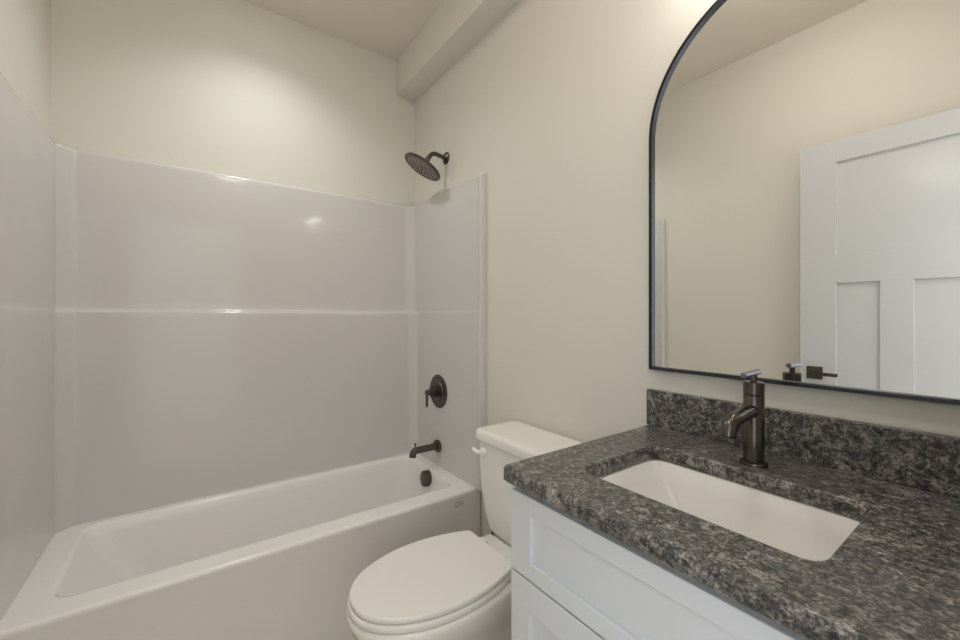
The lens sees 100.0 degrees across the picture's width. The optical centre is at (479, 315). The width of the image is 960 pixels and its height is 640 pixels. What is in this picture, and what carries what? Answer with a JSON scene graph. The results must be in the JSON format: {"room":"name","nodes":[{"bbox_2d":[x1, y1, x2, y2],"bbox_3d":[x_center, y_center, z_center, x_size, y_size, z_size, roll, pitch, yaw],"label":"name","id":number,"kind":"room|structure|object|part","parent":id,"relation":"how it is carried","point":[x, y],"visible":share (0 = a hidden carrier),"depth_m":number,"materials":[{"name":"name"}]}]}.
{"room":"bathroom","nodes":[
{"label":"bathroom","id":0,"kind":"room"},
{"bbox_2d":[0,0,50,135],"bbox_3d":[-1.033,-0.132,0.596,0.120,2.728,2.475,0,0,-36],"label":"wall","id":1,"kind":"structure","parent":0,"point":[25,25],"depth_m":1.34,"materials":[{"name":"white paint"}]},
{"bbox_2d":[51,0,413,205],"bbox_3d":[-1.052,-0.132,2.033,1.530,2.728,0.120,0,0,-36],"label":"wall","id":2,"kind":"structure","parent":0,"point":[238,88],"depth_m":1.87,"materials":[{"name":"white paint"}]},
{"bbox_2d":[244,0,443,60],"bbox_3d":[-0.364,-1.546,1.078,1.770,0.100,2.475,0,0,-36],"label":"ceiling","id":3,"kind":"structure","parent":0,"point":[385,28],"depth_m":2.01,"materials":[{"name":"white paint"}]},
{"bbox_2d":[396,0,519,100],"bbox_3d":[0.208,-1.395,1.490,0.120,0.203,2.235,0,0,-36],"label":"soffit","id":4,"kind":"structure","parent":3,"relation":"attached to","point":[455,26],"depth_m":1.96,"materials":[{"name":"white paint"}]},
{"bbox_2d":[414,0,959,536],"bbox_3d":[0.305,-0.132,1.560,0.120,2.728,2.475,0,0,-36],"label":"wall","id":5,"kind":"structure","parent":0,"point":[555,101],"depth_m":1.44,"materials":[{"name":"white paint"}]},
{"bbox_2d":[405,151,449,180],"bbox_3d":[-0.275,-0.783,2.068,0.228,0.160,0.203,0,0,-36],"label":"shower fixture","id":6,"kind":"object","parent":5,"relation":"attached to","point":[422,166],"visible":1,"depth_m":2.06,"materials":[{"name":"brown metal"}]},
{"bbox_3d":[-0.226,-0.823,2.089,0.118,0.052,0.027,0,0,-36],"label":"arm","id":7,"kind":"part","parent":6,"relation":"part of","materials":[{"name":"brown metal"}]},
{"bbox_2d":[647,388,959,497],"bbox_3d":[0.695,0.264,0.899,0.019,0.102,0.692,0,0,-36],"label":"backsplash","id":8,"kind":"structure","parent":5,"relation":"attached to","point":[928,461],"depth_m":0.83,"materials":[{"name":"grey stone"}]},
{"bbox_2d":[649,0,959,405],"bbox_3d":[0.687,-0.337,0.908,0.020,0.984,0.653,0,0,-36],"label":"arched mirror","id":9,"kind":"object","parent":5,"relation":"attached to","point":[804,155],"visible":1,"depth_m":0.87,"materials":[{"name":"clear mirror"}]},
{"bbox_3d":[-0.457,1.282,0.284,2.850,0.100,3.655,0,0,-36],"label":"floor","id":10,"kind":"structure","parent":0,"visible":0},
{"bbox_2d":[0,453,479,639],"bbox_3d":[-0.814,1.012,1.703,1.524,0.440,0.687,0,0,-36],"label":"bathtub","id":11,"kind":"object","parent":10,"relation":"on","point":[282,559],"visible":0.79,"depth_m":1.48,"materials":[{"name":"white plastic"}]},
{"bbox_2d":[0,72,486,620],"bbox_3d":[-0.803,0.070,1.687,1.529,1.442,0.727,0,0,-36],"label":"tub surround","id":12,"kind":"object","parent":11,"relation":"on","point":[170,334],"visible":0.98,"depth_m":1.77,"materials":[{"name":"white plastic"}]},
{"bbox_3d":[-1.393,0.070,1.229,0.037,1.442,0.675,0,0,-36],"label":"panel","id":13,"kind":"part","parent":12,"relation":"part of","materials":[{"name":"white plastic"}]},
{"bbox_3d":[-0.995,0.070,1.954,1.418,1.442,0.068,0,0,-36],"label":"panel","id":14,"kind":"part","parent":12,"relation":"part of","materials":[{"name":"white plastic"}]},
{"bbox_2d":[409,439,441,457],"bbox_3d":[-0.288,0.685,2.082,0.168,0.070,0.066,0,0,-36],"label":"tub spout","id":15,"kind":"object","parent":12,"relation":"attached to","point":[436,445],"visible":1,"depth_m":2.07,"materials":[{"name":"brown metal"}]},
{"bbox_3d":[-0.291,0.694,2.081,0.162,0.050,0.035,0,0,-36],"label":"spout","id":16,"kind":"part","parent":15,"relation":"part of","materials":[{"name":"brown metal"}]},
{"bbox_2d":[425,374,446,407],"bbox_3d":[-0.250,0.398,2.106,0.078,0.176,0.176,0,0,-36],"label":"shower valve","id":17,"kind":"object","parent":12,"relation":"attached to","point":[437,391],"visible":1,"depth_m":2.09,"materials":[{"name":"brown metal"}]},
{"bbox_3d":[-0.182,0.070,2.102,0.037,1.442,0.675,0,0,-36],"label":"panel","id":18,"kind":"part","parent":12,"relation":"part of","materials":[{"name":"white plastic"}]},
{"bbox_2d":[346,421,581,639],"bbox_3d":[-0.049,0.829,1.301,0.737,0.806,0.406,0,0,-36],"label":"toilet","id":19,"kind":"object","parent":10,"relation":"on","point":[455,585],"visible":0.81,"depth_m":1.23,"materials":[{"name":"white ceramic"}]},
{"bbox_3d":[-0.096,1.031,1.290,0.647,0.402,0.370,0,0,-36],"label":"bowl","id":20,"kind":"part","parent":19,"relation":"part of","materials":[{"name":"white ceramic"}]},
{"bbox_3d":[-0.160,0.819,1.243,0.482,0.021,0.354,0,0,-36],"label":"seat","id":21,"kind":"part","parent":19,"relation":"part of","materials":[{"name":"white plastic"}]},
{"bbox_3d":[-0.157,0.797,1.245,0.479,0.017,0.348,0,0,-36],"label":"lid","id":22,"kind":"part","parent":19,"relation":"part of","materials":[{"name":"white plastic"}]},
{"bbox_3d":[-0.006,0.506,1.499,0.035,0.032,0.050,0,0,-36],"label":"flush lever","id":23,"kind":"part","parent":19,"relation":"part of","materials":[{"name":"white plastic"}]},
{"bbox_3d":[0.170,0.641,1.446,0.193,0.351,0.378,0,0,-36],"label":"tank","id":24,"kind":"part","parent":19,"relation":"part of","materials":[{"name":"white ceramic"}]},
{"bbox_3d":[0.170,0.447,1.446,0.214,0.042,0.386,0,0,-36],"label":"tank lid","id":25,"kind":"part","parent":19,"relation":"part of","materials":[{"name":"white ceramic"}]},
{"bbox_2d":[511,487,807,639],"bbox_3d":[0.478,0.790,0.750,0.543,0.884,0.657,0,0,-36],"label":"vanity cabinet","id":26,"kind":"object","parent":10,"relation":"on","point":[571,579],"visible":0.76,"depth_m":0.68,"materials":[{"name":"white paint"}]},
{"bbox_3d":[0.172,0.826,0.732,0.008,0.464,0.224,0,0,-36],"label":"inset panel","id":27,"kind":"part","parent":26,"relation":"part of","materials":[{"name":"white paint"}]},
{"bbox_3d":[0.170,0.826,0.730,0.019,0.576,0.328,0,0,-36],"label":"door","id":28,"kind":"part","parent":26,"relation":"part of","materials":[{"name":"white paint"}]},
{"bbox_3d":[0.268,0.450,0.599,0.008,0.104,0.543,0,0,-36],"label":"inset panel","id":29,"kind":"part","parent":26,"relation":"part of","materials":[{"name":"white paint"}]},
{"bbox_2d":[504,425,959,639],"bbox_3d":[0.474,0.331,0.738,0.564,0.032,0.688,0,0,-36],"label":"countertop","id":30,"kind":"structure","parent":26,"relation":"on","point":[896,576],"depth_m":0.58,"materials":[{"name":"grey stone"}]},
{"bbox_2d":[600,459,860,560],"bbox_3d":[0.428,0.419,0.746,0.332,0.142,0.448,0,0,-36],"label":"sink","id":31,"kind":"object","parent":30,"relation":"in","point":[796,528],"visible":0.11,"depth_m":0.82,"materials":[{"name":"white ceramic"}]},
{"bbox_2d":[719,369,767,467],"bbox_3d":[0.538,0.215,0.826,0.161,0.200,0.051,0,0,-36],"label":"faucet","id":32,"kind":"object","parent":30,"relation":"on","point":[751,414],"visible":1,"depth_m":0.84,"materials":[{"name":"grey metal"}]},
{"bbox_3d":[0.526,0.212,0.817,0.131,0.050,0.029,0,0,-36],"label":"spout","id":33,"kind":"part","parent":32,"relation":"part of","materials":[{"name":"grey metal"}]},
{"bbox_3d":[0.572,0.122,0.850,0.078,0.014,0.012,0,0,-36],"label":"bar handle","id":34,"kind":"part","parent":32,"relation":"part of","materials":[{"name":"grey metal"}]},
{"bbox_3d":[0.583,0.134,0.858,0.012,0.014,0.012,0,0,-36],"label":"handle stem","id":35,"kind":"part","parent":32,"relation":"part of","materials":[{"name":"grey metal"}]}
]}

